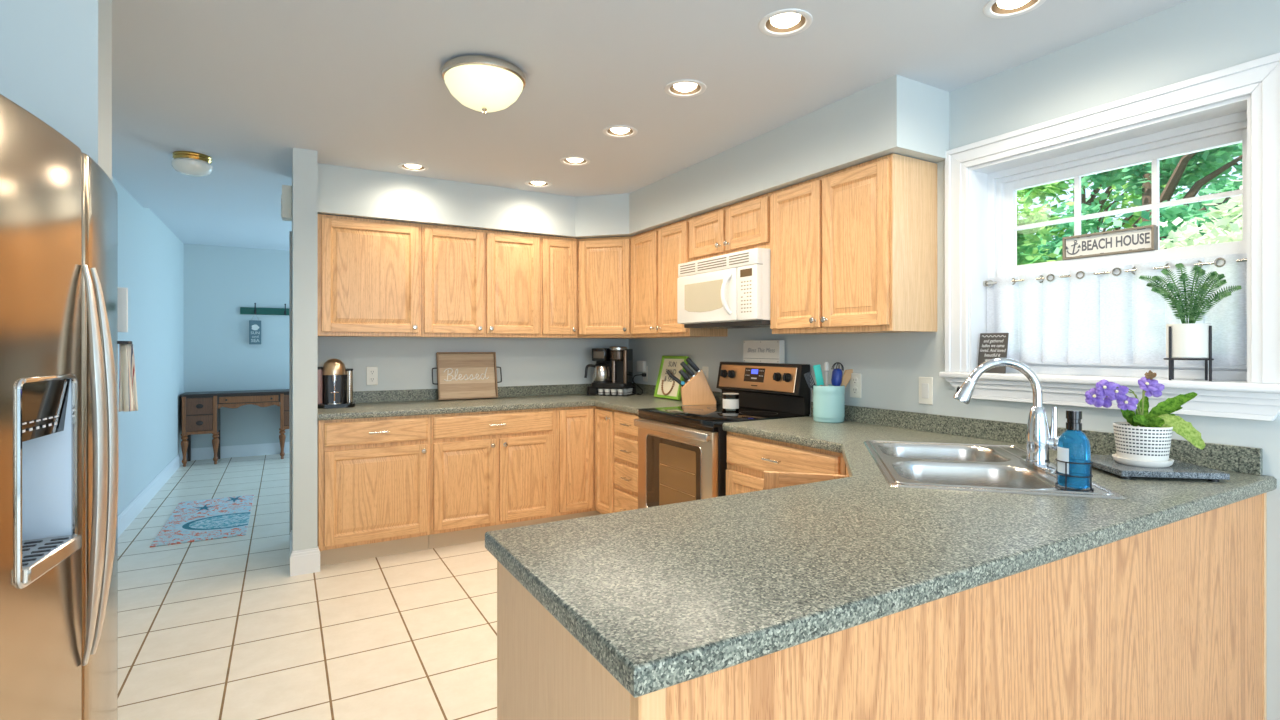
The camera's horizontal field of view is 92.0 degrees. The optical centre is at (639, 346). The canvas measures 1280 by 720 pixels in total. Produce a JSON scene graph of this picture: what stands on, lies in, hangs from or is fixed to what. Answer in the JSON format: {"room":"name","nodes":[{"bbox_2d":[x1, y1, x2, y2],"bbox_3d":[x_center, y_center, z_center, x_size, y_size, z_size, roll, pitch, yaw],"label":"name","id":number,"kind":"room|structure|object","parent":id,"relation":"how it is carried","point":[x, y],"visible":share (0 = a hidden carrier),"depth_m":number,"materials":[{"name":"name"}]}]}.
{"room":"kitchen","nodes":[
{"label":"kitchen","id":0,"kind":"room"},
{"bbox_2d":[0,0,111,180],"bbox_3d":[-1.583,0.084,1.369,0.615,2.438,0.135,0,0,-30],"label":"wall","id":1,"kind":"structure","parent":0,"point":[56,55],"depth_m":1.43,"materials":[{"name":"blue paint"}]},
{"bbox_2d":[118,287,127,331],"bbox_3d":[-1.349,-0.093,1.604,0.025,0.132,0.041,0,0,-30],"label":"notepad","id":2,"kind":"object","parent":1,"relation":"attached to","point":[122,292],"visible":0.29,"depth_m":1.61,"materials":[{"name":"white paper"}]},
{"bbox_2d":[118,341,137,411],"bbox_3d":[-1.345,0.078,1.615,0.045,0.186,0.056,0,0,-30],"label":"dish towel","id":3,"kind":"object","parent":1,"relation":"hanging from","point":[128,401],"visible":0.96,"depth_m":1.63,"materials":[{"name":"fabric"}]},
{"bbox_2d":[112,177,183,514],"bbox_3d":[-2.106,0.064,1.518,0.142,2.479,12.675,0,0,-30],"label":"wall","id":4,"kind":"structure","parent":0,"point":[150,255],"depth_m":5.23,"materials":[{"name":"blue paint"}]},
{"bbox_2d":[118,451,182,536],"bbox_3d":[-3.538,1.235,4.163,0.014,0.137,6.660,0,0,-30],"label":"baseboard","id":5,"kind":"structure","parent":4,"relation":"attached to","point":[137,505],"depth_m":5.10,"materials":[{"name":"white"}]},
{"bbox_2d":[184,244,288,447],"bbox_3d":[-3.686,0.064,7.993,3.861,2.479,0.127,0,0,-30],"label":"wall","id":6,"kind":"structure","parent":0,"point":[219,355],"depth_m":7.29,"materials":[{"name":"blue paint"}]},
{"bbox_2d":[186,442,288,460],"bbox_3d":[-3.655,1.235,7.929,3.566,0.137,0.014,0,0,-30],"label":"baseboard","id":7,"kind":"structure","parent":6,"relation":"attached to","point":[267,448],"depth_m":7.31,"materials":[{"name":"white"}]},
{"bbox_2d":[240,303,288,314],"bbox_3d":[-4.308,-0.451,7.520,0.940,0.141,0.072,0,0,-30],"label":"coat rack","id":8,"kind":"object","parent":6,"relation":"attached to","point":[243,310],"visible":0.67,"depth_m":7.42,"materials":[{"name":"teal paint"}]},
{"bbox_2d":[249,314,260,343],"bbox_3d":[-4.577,-0.214,7.351,0.122,0.372,0.018,0,0,-30],"label":"hanging sign","id":9,"kind":"object","parent":8,"relation":"hanging from","point":[254,325],"visible":1,"depth_m":7.35,"materials":[{"name":"blue wood"}]},
{"bbox_2d":[292,148,317,550],"bbox_3d":[-2.112,0.084,3.879,0.124,2.438,0.752,0,0,-30],"label":"wall partition","id":10,"kind":"structure","parent":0,"point":[304,161],"depth_m":3.56,"materials":[{"name":"grey paint"}]},
{"bbox_2d":[281,185,291,220],"bbox_3d":[-2.203,-0.894,3.850,0.060,0.203,0.102,0,0,-30],"label":"door chime","id":11,"kind":"object","parent":10,"relation":"attached to","point":[286,197],"visible":0.99,"depth_m":3.81,"materials":[{"name":"white plastic"}]},
{"bbox_2d":[289,231,291,550],"bbox_3d":[-2.290,0.285,4.049,0.014,2.037,0.279,0,0,-30],"label":"trim","id":12,"kind":"structure","parent":10,"relation":"attached to","point":[290,232],"depth_m":3.93,"materials":[{"name":"grey"}]},
{"bbox_2d":[290,530,319,576],"bbox_3d":[-2.039,1.235,3.752,0.152,0.137,0.486,0,0,-30],"label":"baseboard","id":13,"kind":"structure","parent":10,"relation":"attached to","point":[306,561],"depth_m":3.54,"materials":[{"name":"white"}]},
{"bbox_2d":[118,453,496,719],"bbox_3d":[-0.494,1.329,2.445,3.861,0.051,12.929,0,0,-30],"label":"floor","id":14,"kind":"structure","parent":0,"point":[214,629],"depth_m":2.91,"materials":[{"name":"tile"}]},
{"bbox_2d":[0,94,118,719],"bbox_3d":[-1.305,0.465,1.006,0.689,1.676,0.757,0,0,-30],"label":"refrigerator","id":15,"kind":"object","parent":14,"relation":"on","point":[59,457],"visible":1,"depth_m":1.08,"materials":[{"name":"grey"}]},
{"bbox_2d":[150,495,253,546],"bbox_3d":[-3.280,1.299,4.711,0.528,0.008,1.322,0,0,-30],"label":"rug","id":16,"kind":"object","parent":14,"relation":"on","point":[208,519],"visible":1,"depth_m":4.58,"materials":[{"name":"fabric"}]},
{"bbox_2d":[180,389,288,466],"bbox_3d":[-4.521,0.911,7.168,1.271,0.785,0.446,0,0,-30],"label":"writing desk","id":17,"kind":"object","parent":14,"relation":"on","point":[200,410],"visible":0.67,"depth_m":6.85,"materials":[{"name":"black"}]},
{"bbox_2d":[318,415,430,565],"bbox_3d":[-1.737,0.867,3.996,0.632,0.874,0.654,0,0,-30],"label":"base cabinet","id":18,"kind":"object","parent":14,"relation":"on","point":[374,474],"visible":0.96,"depth_m":3.74,"materials":[{"name":"brown wood"}]},
{"bbox_2d":[429,408,555,548],"bbox_3d":[-1.095,0.867,4.365,0.843,0.874,0.654,0,0,-30],"label":"base cabinet","id":19,"kind":"object","parent":14,"relation":"on","point":[491,470],"visible":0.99,"depth_m":4.09,"materials":[{"name":"brown wood"}]},
{"bbox_2d":[552,406,614,521],"bbox_3d":[-0.269,0.867,4.693,0.909,0.874,0.909,0,0,-30],"label":"base cabinet","id":20,"kind":"object","parent":14,"relation":"on","point":[585,459],"visible":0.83,"depth_m":4.39,"materials":[{"name":"brown wood"}]},
{"bbox_2d":[318,383,721,420],"bbox_3d":[-0.798,0.368,4.131,2.400,0.121,1.371,0,0,-30],"label":"countertop","id":21,"kind":"structure","parent":20,"relation":"on","point":[384,403],"depth_m":4.31,"materials":[{"name":"stone"}]},
{"bbox_2d":[318,359,354,408],"bbox_3d":[-1.974,0.233,3.995,0.231,0.312,0.231,0,0,-30],"label":"espresso machine","id":22,"kind":"object","parent":21,"relation":"on","point":[335,382],"visible":0.8,"depth_m":3.96,"materials":[{"name":"black"}]},
{"bbox_2d":[432,352,501,399],"bbox_3d":[-1.275,0.214,4.571,0.513,0.348,0.100,0,0,-30],"label":"serving tray","id":23,"kind":"object","parent":21,"relation":"on","point":[460,375],"visible":1,"depth_m":4.57,"materials":[{"name":"brown wood"}]},
{"bbox_2d":[587,386,635,395],"bbox_3d":[-0.229,0.354,4.987,0.335,0.071,0.229,0,0,17],"label":"pod drawer","id":24,"kind":"object","parent":21,"relation":"on","point":[591,390],"visible":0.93,"depth_m":4.92,"materials":[{"name":"black plastic"}]},
{"bbox_2d":[584,346,632,386],"bbox_3d":[-0.261,0.158,4.994,0.363,0.319,0.208,0,0,17],"label":"coffee maker","id":25,"kind":"object","parent":24,"relation":"on","point":[613,367],"visible":1,"depth_m":4.92,"materials":[{"name":"black plastic"}]},
{"bbox_2d":[617,389,623,394],"bbox_3d":[-0.155,0.358,4.879,0.052,0.044,0.051,0,0,-30],"label":"pod","id":26,"kind":"object","parent":24,"relation":"in","point":[620,391],"visible":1,"depth_m":4.86,"materials":[{"name":"white plastic"}]},
{"bbox_2d":[633,373,645,394],"bbox_3d":[-0.001,0.302,5.036,0.095,0.172,0.155,0,0,-30],"label":"power cord","id":27,"kind":"object","parent":21,"relation":"on","point":[642,374],"visible":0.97,"depth_m":5.03,"materials":[{"name":"black plastic"}]},
{"bbox_2d":[654,356,688,399],"bbox_3d":[0.231,0.228,4.606,0.102,0.318,0.330,0,0,-30],"label":"framed sign","id":28,"kind":"object","parent":21,"relation":"on","point":[666,387],"visible":0.96,"depth_m":4.61,"materials":[{"name":"green wood"}]},
{"bbox_2d":[681,369,716,404],"bbox_3d":[0.393,0.272,4.161,0.233,0.234,0.114,0,0,0],"label":"knife block","id":29,"kind":"object","parent":21,"relation":"on","point":[696,391],"visible":0.96,"depth_m":4.11,"materials":[{"name":"brown wood"}]},
{"bbox_2d":[666,370,684,386],"bbox_3d":[0.239,0.213,4.154,0.128,0.114,0.034,0,0,7],"label":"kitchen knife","id":30,"kind":"object","parent":29,"relation":"in","point":[682,383],"visible":1,"depth_m":4.14,"materials":[{"name":"black plastic"}]},
{"bbox_2d":[679,369,689,380],"bbox_3d":[0.298,0.193,4.140,0.076,0.080,0.020,0,0,0],"label":"kitchen knife","id":31,"kind":"object","parent":29,"relation":"in","point":[686,377],"visible":1,"depth_m":4.13,"materials":[{"name":"black metal"}]},
{"bbox_2d":[681,362,694,376],"bbox_3d":[0.320,0.152,4.130,0.096,0.102,0.020,0,0,0],"label":"kitchen knife","id":32,"kind":"object","parent":29,"relation":"in","point":[683,364],"visible":1,"depth_m":4.12,"materials":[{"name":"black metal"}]},
{"bbox_2d":[686,358,699,372],"bbox_3d":[0.356,0.124,4.127,0.092,0.099,0.020,0,0,0],"label":"kitchen knife","id":33,"kind":"object","parent":29,"relation":"in","point":[694,366],"visible":1,"depth_m":4.12,"materials":[{"name":"black plastic"}]},
{"bbox_2d":[614,410,639,511],"bbox_3d":[0.181,0.867,4.165,0.654,0.874,0.450,0,0,-30],"label":"base cabinet","id":34,"kind":"object","parent":14,"relation":"on","point":[626,433],"visible":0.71,"depth_m":4.06,"materials":[{"name":"brown wood"}]},
{"bbox_2d":[634,362,809,508],"bbox_3d":[0.459,0.702,3.615,0.721,1.204,0.767,0,0,-30],"label":"range","id":35,"kind":"object","parent":14,"relation":"on","point":[682,450],"visible":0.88,"depth_m":3.49,"materials":[{"name":"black metal"}]},
{"bbox_2d":[638,404,808,427],"bbox_3d":[0.468,0.395,3.620,0.666,0.030,0.767,0,0,-30],"label":"cooktop","id":36,"kind":"object","parent":35,"relation":"in","point":[696,416],"depth_m":3.51,"materials":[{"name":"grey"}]},
{"bbox_2d":[723,393,738,411],"bbox_3d":[0.534,0.327,3.637,0.096,0.106,0.096,0,0,-30],"label":"candle jar","id":37,"kind":"object","parent":35,"relation":"on","point":[729,404],"visible":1,"depth_m":3.60,"materials":[{"name":"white glass"}]},
{"bbox_2d":[743,340,784,363],"bbox_3d":[0.752,0.030,3.774,0.042,0.137,0.330,0,0,-30],"label":"box sign","id":38,"kind":"object","parent":35,"relation":"on","point":[754,351],"visible":1,"depth_m":3.73,"materials":[{"name":"white wood"}]},
{"bbox_2d":[726,431,845,495],"bbox_3d":[0.874,0.867,2.962,0.654,0.874,0.767,0,0,-30],"label":"base cabinet","id":39,"kind":"object","parent":14,"relation":"on","point":[748,457],"visible":0.13,"depth_m":2.89,"materials":[{"name":"brown wood"}]},
{"bbox_2d":[764,467,848,489],"bbox_3d":[1.139,0.811,2.080,1.074,0.762,1.016,0,0,-30],"label":"base cabinet","id":40,"kind":"object","parent":14,"relation":"on","point":[772,479],"visible":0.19,"depth_m":2.20,"materials":[{"name":"brown wood"}]},
{"bbox_2d":[497,492,1266,719],"bbox_3d":[0.795,0.867,1.580,2.182,0.874,0.601,0,0,-30],"label":"base cabinet","id":41,"kind":"object","parent":14,"relation":"on","point":[1167,622],"visible":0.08,"depth_m":1.24,"materials":[{"name":"brown wood"}]},
{"bbox_2d":[485,402,1276,697],"bbox_3d":[0.482,0.368,2.105,2.202,0.121,1.867,0,0,-30],"label":"countertop","id":42,"kind":"structure","parent":41,"relation":"on","point":[663,596],"depth_m":1.23,"materials":[{"name":"stone"}]},
{"bbox_2d":[813,384,844,422],"bbox_3d":[0.983,0.295,3.219,0.160,0.188,0.160,0,0,-30],"label":"utensil crock","id":43,"kind":"object","parent":42,"relation":"on","point":[828,401],"visible":0.95,"depth_m":3.15,"materials":[{"name":"teal ceramic"}]},
{"bbox_2d":[804,372,814,389],"bbox_3d":[0.910,0.246,3.226,0.111,0.230,0.010,0,0,0],"label":"slotted spoon","id":44,"kind":"object","parent":43,"relation":"in","point":[806,377],"visible":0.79,"depth_m":3.23,"materials":[{"name":"black plastic"}]},
{"bbox_2d":[813,364,823,385],"bbox_3d":[0.936,0.226,3.206,0.076,0.268,0.012,0,0,0],"label":"spatula","id":45,"kind":"object","parent":43,"relation":"in","point":[817,368],"visible":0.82,"depth_m":3.20,"materials":[{"name":"teal plastic"}]},
{"bbox_2d":[824,362,828,385],"bbox_3d":[0.983,0.219,3.249,0.028,0.279,0.028,-1,0,0],"label":"tongs","id":46,"kind":"object","parent":43,"relation":"in","point":[826,365],"visible":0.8,"depth_m":3.24,"materials":[{"name":"white plastic"}]},
{"bbox_2d":[831,362,843,385],"bbox_3d":[1.026,0.220,3.208,0.065,0.278,0.057,0,0,0],"label":"whisk","id":47,"kind":"object","parent":43,"relation":"in","point":[836,379],"visible":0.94,"depth_m":3.19,"materials":[{"name":"blue plastic"}]},
{"bbox_2d":[841,369,852,387],"bbox_3d":[1.061,0.238,3.226,0.113,0.245,0.014,0,0,0],"label":"wooden spatula","id":48,"kind":"object","parent":43,"relation":"in","point":[846,377],"visible":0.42,"depth_m":3.22,"materials":[{"name":"brown wood"}]},
{"bbox_2d":[863,440,1125,498],"bbox_3d":[1.078,0.478,2.050,0.570,0.198,0.848,0,0,15],"label":"sink","id":49,"kind":"object","parent":42,"relation":"in","point":[925,465],"visible":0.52,"depth_m":2.03,"materials":[{"name":"silver metal"}]},
{"bbox_2d":[878,443,1010,461],"bbox_3d":[1.095,0.480,2.252,0.409,0.194,0.358,0,0,15],"label":"basin","id":50,"kind":"object","parent":49,"relation":"in","point":[916,452],"depth_m":2.40,"materials":[{"name":"silver metal"}]},
{"bbox_2d":[892,461,1055,488],"bbox_3d":[0.991,0.480,1.867,0.409,0.194,0.358,0,0,15],"label":"basin","id":51,"kind":"object","parent":49,"relation":"in","point":[940,474],"depth_m":2.01,"materials":[{"name":"silver metal"}]},
{"bbox_2d":[1055,458,1093,490],"bbox_3d":[1.175,0.345,1.673,0.087,0.075,0.087,0,0,23],"label":"caddy","id":52,"kind":"object","parent":49,"relation":"on","point":[1091,463],"visible":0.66,"depth_m":1.64,"materials":[{"name":"black metal"}]},
{"bbox_2d":[1057,410,1090,488],"bbox_3d":[1.175,0.274,1.673,0.074,0.204,0.074,0,0,-30],"label":"soap bottle","id":53,"kind":"object","parent":52,"relation":"in","point":[1073,445],"visible":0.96,"depth_m":1.65,"materials":[{"name":"blue"}]},
{"bbox_2d":[953,358,1059,472],"bbox_3d":[1.202,0.209,1.977,0.300,0.347,0.233,0,0,-9],"label":"faucet","id":54,"kind":"object","parent":42,"relation":"on","point":[1039,440],"visible":0.93,"depth_m":1.98,"materials":[{"name":"silver metal"}]},
{"bbox_2d":[1091,455,1229,481],"bbox_3d":[1.569,0.376,1.925,0.280,0.027,0.284,0,0,9],"label":"board","id":55,"kind":"object","parent":42,"relation":"on","point":[1179,469],"visible":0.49,"depth_m":1.81,"materials":[{"name":"grey stone"}]},
{"bbox_2d":[1112,422,1173,467],"bbox_3d":[1.554,0.302,1.912,0.150,0.121,0.150,0,0,-30],"label":"plant pot","id":56,"kind":"object","parent":55,"relation":"on","point":[1139,446],"visible":0.98,"depth_m":1.86,"materials":[{"name":"ceramic"}]},
{"bbox_2d":[1085,370,1204,449],"bbox_3d":[1.560,0.191,1.900,0.354,0.235,0.103,0,0,2],"label":"flowering plant","id":57,"kind":"object","parent":56,"relation":"in","point":[1104,392],"visible":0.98,"depth_m":1.90,"materials":[{"name":"green plant"}]},
{"bbox_2d":[318,336,627,390],"bbox_3d":[-1.172,0.084,4.780,2.403,2.438,0.127,0,0,-30],"label":"wall","id":58,"kind":"structure","parent":0,"point":[403,363],"depth_m":4.60,"materials":[{"name":"grey paint"}]},
{"bbox_2d":[318,214,421,336],"bbox_3d":[-1.815,-0.449,4.133,0.632,0.762,0.354,0,0,-30],"label":"upper cabinet","id":59,"kind":"object","parent":58,"relation":"attached to","point":[370,270],"visible":0.98,"depth_m":4.00,"materials":[{"name":"brown wood"}]},
{"bbox_2d":[366,367,377,384],"bbox_3d":[-1.865,0.204,4.303,0.074,0.127,0.009,0,0,-30],"label":"wall outlet","id":60,"kind":"object","parent":58,"relation":"attached to","point":[371,372],"visible":1,"depth_m":4.30,"materials":[{"name":"white plastic"}]},
{"bbox_2d":[421,224,539,337],"bbox_3d":[-1.173,-0.449,4.502,0.843,0.762,0.354,0,0,-30],"label":"upper cabinet","id":61,"kind":"object","parent":58,"relation":"attached to","point":[477,283],"visible":0.99,"depth_m":4.36,"materials":[{"name":"brown wood"}]},
{"bbox_2d":[353,383,721,403],"bbox_3d":[-0.798,0.348,4.130,2.399,0.081,1.370,0,0,-30],"label":"backsplash","id":62,"kind":"structure","parent":58,"relation":"attached to","point":[536,390],"depth_m":4.74,"materials":[{"name":"stone"}]},
{"bbox_2d":[540,235,577,337],"bbox_3d":[-0.675,-0.449,4.789,0.302,0.762,0.354,0,0,-30],"label":"upper cabinet","id":63,"kind":"object","parent":58,"relation":"attached to","point":[558,255],"visible":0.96,"depth_m":4.66,"materials":[{"name":"brown wood"}]},
{"bbox_2d":[318,75,948,238],"bbox_3d":[-0.402,-0.985,3.440,2.403,0.300,2.964,0,0,-30],"label":"soffit","id":64,"kind":"structure","parent":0,"point":[897,114],"depth_m":3.83,"materials":[{"name":"grey paint"}]},
{"bbox_2d":[112,0,1187,250],"bbox_3d":[-0.494,-1.155,2.445,3.861,0.041,12.929,0,0,-30],"label":"ceiling","id":65,"kind":"structure","parent":0,"point":[242,85],"depth_m":2.61,"materials":[{"name":"white paint"}]},
{"bbox_2d":[172,151,212,176],"bbox_3d":[-2.661,-1.077,3.675,0.198,0.117,0.198,0,0,-30],"label":"ceiling light","id":66,"kind":"object","parent":65,"relation":"attached to","point":[189,163],"visible":1,"depth_m":3.61,"materials":[{"name":"glass"}]},
{"bbox_2d":[397,163,428,171],"bbox_3d":[-1.434,-1.187,3.906,0.185,0.114,0.185,0,0,-30],"label":"recessed light","id":67,"kind":"object","parent":65,"relation":"in","point":[415,167],"visible":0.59,"depth_m":3.91,"materials":[{"name":"white"}]},
{"bbox_2d":[441,55,525,113],"bbox_3d":[-0.642,-1.048,2.550,0.340,0.174,0.340,0,0,-30],"label":"ceiling light","id":68,"kind":"object","parent":65,"relation":"attached to","point":[481,83],"visible":1,"depth_m":2.45,"materials":[{"name":"white glass"}]},
{"bbox_2d":[525,180,551,187],"bbox_3d":[-0.709,-1.187,4.305,0.185,0.114,0.185,0,0,-30],"label":"recessed light","id":69,"kind":"object","parent":65,"relation":"in","point":[533,183],"visible":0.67,"depth_m":4.31,"materials":[{"name":"white"}]},
{"bbox_2d":[560,156,589,165],"bbox_3d":[-0.397,-1.187,3.779,0.185,0.114,0.185,0,0,-30],"label":"recessed light","id":70,"kind":"object","parent":65,"relation":"in","point":[572,160],"visible":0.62,"depth_m":3.78,"materials":[{"name":"white"}]},
{"bbox_2d":[603,125,637,137],"bbox_3d":[-0.105,-1.187,3.261,0.185,0.114,0.185,0,0,-30],"label":"recessed light","id":71,"kind":"object","parent":65,"relation":"in","point":[617,131],"visible":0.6,"depth_m":3.27,"materials":[{"name":"white"}]},
{"bbox_2d":[664,79,705,97],"bbox_3d":[0.199,-1.187,2.718,0.185,0.114,0.185,0,0,-30],"label":"recessed light","id":72,"kind":"object","parent":65,"relation":"in","point":[685,88],"visible":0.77,"depth_m":2.72,"materials":[{"name":"white"}]},
{"bbox_2d":[759,9,812,36],"bbox_3d":[0.510,-1.187,2.167,0.185,0.114,0.185,0,0,-30],"label":"recessed light","id":73,"kind":"object","parent":65,"relation":"in","point":[784,22],"visible":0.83,"depth_m":2.17,"materials":[{"name":"white"}]},
{"bbox_2d":[983,0,1045,18],"bbox_3d":[1.239,-1.187,2.041,0.185,0.114,0.185,0,0,-30],"label":"recessed light","id":74,"kind":"object","parent":65,"relation":"in","point":[997,9],"visible":1,"depth_m":2.07,"materials":[{"name":"white"}]},
{"bbox_2d":[628,0,1279,719],"bbox_3d":[2.120,0.084,1.619,0.152,2.438,8.636,0,0,-30],"label":"wall","id":75,"kind":"structure","parent":0,"point":[1189,39],"depth_m":2.40,"materials":[{"name":"grey paint"}]},
{"bbox_2d":[578,236,637,338],"bbox_3d":[-0.210,-0.449,4.902,0.610,0.762,0.618,0,0,-30],"label":"upper cabinet","id":76,"kind":"object","parent":75,"relation":"attached to","point":[604,264],"visible":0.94,"depth_m":4.68,"materials":[{"name":"brown wood"}]},
{"bbox_2d":[643,366,647,381],"bbox_3d":[0.043,0.222,5.066,0.009,0.127,0.074,0,0,-30],"label":"wall outlet","id":77,"kind":"object","parent":75,"relation":"attached to","point":[646,372],"visible":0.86,"depth_m":5.05,"materials":[{"name":"white plastic"}]},
{"bbox_2d":[637,361,645,371],"bbox_3d":[0.013,0.162,5.074,0.034,0.089,0.109,0,0,-30],"label":"plug adapter","id":78,"kind":"object","parent":77,"relation":"attached to","point":[641,365],"visible":1,"depth_m":5.04,"materials":[{"name":"white plastic"}]},
{"bbox_2d":[631,218,727,337],"bbox_3d":[0.243,-0.449,4.375,0.354,0.762,0.762,0,0,-30],"label":"upper cabinet","id":79,"kind":"object","parent":75,"relation":"attached to","point":[656,254],"visible":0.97,"depth_m":4.27,"materials":[{"name":"brown wood"}]},
{"bbox_2d":[702,366,708,383],"bbox_3d":[0.458,0.204,4.344,0.010,0.127,0.074,0,0,-30],"label":"wall outlet","id":80,"kind":"object","parent":75,"relation":"attached to","point":[705,369],"visible":0.51,"depth_m":4.33,"materials":[{"name":"white plastic"}]},
{"bbox_2d":[689,192,771,261],"bbox_3d":[0.625,-0.678,3.710,0.354,0.305,0.767,0,0,-30],"label":"upper cabinet","id":81,"kind":"object","parent":75,"relation":"attached to","point":[743,225],"visible":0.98,"depth_m":3.59,"materials":[{"name":"brown wood"}]},
{"bbox_2d":[677,248,769,328],"bbox_3d":[0.579,-0.320,3.674,0.460,0.405,0.760,0,0,-30],"label":"microwave","id":82,"kind":"object","parent":81,"relation":"attached to","point":[731,290],"visible":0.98,"depth_m":3.48,"materials":[{"name":"white plastic"}]},
{"bbox_2d":[770,153,936,333],"bbox_3d":[1.007,-0.449,3.046,0.354,0.762,0.760,0,0,-30],"label":"upper cabinet","id":83,"kind":"object","parent":75,"relation":"attached to","point":[853,250],"visible":1,"depth_m":2.80,"materials":[{"name":"brown wood"}]},
{"bbox_2d":[850,373,860,397],"bbox_3d":[1.116,0.201,3.201,0.009,0.127,0.074,0,0,-30],"label":"wall outlet","id":84,"kind":"object","parent":75,"relation":"attached to","point":[855,381],"visible":1,"depth_m":3.20,"materials":[{"name":"white plastic"}]},
{"bbox_2d":[852,377,857,383],"bbox_3d":[1.114,0.176,3.200,0.004,0.037,0.035,0,0,-30],"label":"socket","id":85,"kind":"object","parent":84,"relation":"attached to","point":[854,379],"depth_m":3.20,"materials":[{"name":"grey"}]},
{"bbox_2d":[852,387,857,393],"bbox_3d":[1.114,0.227,3.200,0.004,0.037,0.035,0,0,-30],"label":"socket","id":86,"kind":"object","parent":84,"relation":"attached to","point":[854,389],"depth_m":3.20,"materials":[{"name":"grey"}]},
{"bbox_2d":[919,377,932,404],"bbox_3d":[1.317,0.204,2.851,0.010,0.127,0.074,0,0,-30],"label":"light switch","id":87,"kind":"object","parent":75,"relation":"attached to","point":[925,383],"visible":1,"depth_m":2.85,"materials":[{"name":"white plastic"}]},
{"bbox_2d":[811,402,1262,475],"bbox_3d":[1.420,0.348,2.663,0.018,0.081,1.836,0,0,-30],"label":"backsplash","id":88,"kind":"structure","parent":75,"relation":"attached to","point":[1231,458],"depth_m":2.49,"materials":[{"name":"stone"}]},
{"bbox_2d":[939,372,1279,393],"bbox_3d":[1.704,0.124,2.316,0.224,0.027,1.125,0,0,-30],"label":"trim","id":89,"kind":"structure","parent":75,"relation":"attached to","point":[1195,384],"depth_m":2.14,"materials":[{"name":"white"}]},
{"bbox_2d":[978,333,1008,372],"bbox_3d":[1.497,0.027,2.624,0.030,0.169,0.119,0,0,-30],"label":"chalkboard sign","id":90,"kind":"object","parent":89,"relation":"on","point":[991,345],"visible":0.86,"depth_m":2.62,"materials":[{"name":"grey"}]},
{"bbox_2d":[1164,326,1213,380],"bbox_3d":[1.807,0.022,2.037,0.125,0.178,0.126,0,0,-30],"label":"plant stand","id":91,"kind":"object","parent":89,"relation":"on","point":[1171,360],"visible":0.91,"depth_m":2.03,"materials":[{"name":"black metal"}]},
{"bbox_2d":[1166,323,1210,357],"bbox_3d":[1.807,-0.018,2.037,0.112,0.112,0.112,0,0,-30],"label":"plant pot","id":92,"kind":"object","parent":91,"relation":"on","point":[1187,340],"visible":0.96,"depth_m":1.99,"materials":[{"name":"white"}]},
{"bbox_2d":[1139,263,1241,323],"bbox_3d":[1.799,-0.171,2.032,0.061,0.218,0.261,0,0,-32],"label":"fern","id":93,"kind":"object","parent":92,"relation":"in","point":[1196,311],"visible":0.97,"depth_m":2.03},
{"bbox_2d":[969,94,1250,382],"bbox_3d":[1.733,-0.332,2.333,0.193,0.885,0.906,0,0,-30],"label":"window","id":94,"kind":"structure","parent":75,"relation":"in","point":[993,186],"depth_m":2.35,"materials":[{"name":"white"}]},
{"bbox_2d":[1062,225,1157,259],"bbox_3d":[1.773,-0.391,2.343,0.034,0.089,0.300,0,0,-30],"label":"sign","id":95,"kind":"object","parent":94,"relation":"on","point":[1142,238],"visible":0.99,"depth_m":2.33,"materials":[{"name":"white"}]},
{"bbox_2d":[983,259,1246,286],"bbox_3d":[1.732,-0.276,2.334,0.025,0.025,0.886,0,0,-30],"label":"curtain rod","id":96,"kind":"object","parent":94,"relation":"attached to","point":[985,283],"visible":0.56,"depth_m":2.30,"materials":[{"name":"silver metal"}]},
{"bbox_2d":[987,253,1246,366],"bbox_3d":[1.731,-0.115,2.335,0.049,0.368,0.867,0,0,-30],"label":"cafe curtain","id":97,"kind":"object","parent":96,"relation":"hanging from","point":[1113,318],"visible":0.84,"depth_m":2.31,"materials":[{"name":"white fabric"}]},
{"bbox_2d":[945,52,1279,383],"bbox_3d":[1.638,-0.379,2.278,0.027,0.979,1.095,0,0,-30],"label":"trim","id":98,"kind":"structure","parent":75,"relation":"attached to","point":[1260,78],"depth_m":2.00,"materials":[{"name":"white"}]},
{"bbox_2d":[945,378,1279,420],"bbox_3d":[1.635,0.180,2.276,0.033,0.084,1.088,0,0,-30],"label":"trim","id":99,"kind":"structure","parent":75,"relation":"attached to","point":[1226,404],"depth_m":2.07,"materials":[{"name":"white"}]},
{"label":"outside","id":100,"kind":"structure","parent":0,"visible":0},
{"bbox_3d":[11.141,1.862,8.861,22.708,0.102,30.480,0,0,-30],"label":"ground","id":101,"kind":"structure","parent":100,"visible":0},
{"bbox_2d":[1017,189,1073,264],"bbox_3d":[3.495,-0.036,6.574,2.232,3.718,2.147,0,0,30],"label":"tree","id":102,"kind":"object","parent":101,"relation":"on","point":[1027,252],"visible":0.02,"depth_m":6.04,"materials":[{"name":"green plant"}]},
{"bbox_2d":[1017,162,1198,245],"bbox_3d":[8.060,-1.646,11.402,3.862,6.929,3.438,0,0,36],"label":"tree","id":103,"kind":"object","parent":101,"relation":"on","point":[1052,189],"visible":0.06,"depth_m":11.08,"materials":[{"name":"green plant"}]},
{"bbox_2d":[1027,143,1241,261],"bbox_3d":[6.253,-0.514,7.517,2.843,4.671,2.990,0,0,-23],"label":"tree","id":104,"kind":"object","parent":101,"relation":"on","point":[1174,171],"visible":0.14,"depth_m":7.36,"materials":[{"name":"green plant"}]},
{"bbox_2d":[1108,145,1241,228],"bbox_3d":[12.683,-2.669,11.853,5.415,8.972,5.137,0,0,13],"label":"tree","id":105,"kind":"object","parent":101,"relation":"on","point":[1220,187],"visible":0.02,"depth_m":12.10,"materials":[{"name":"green plant"}]},
{"bbox_2d":[1159,180,1241,249],"bbox_3d":[4.728,0.281,4.545,2.291,3.090,1.863,0,0,-30],"label":"flowering tree","id":106,"kind":"object","parent":101,"relation":"on","point":[1221,231],"visible":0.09,"depth_m":4.76,"materials":[{"name":"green plant"}]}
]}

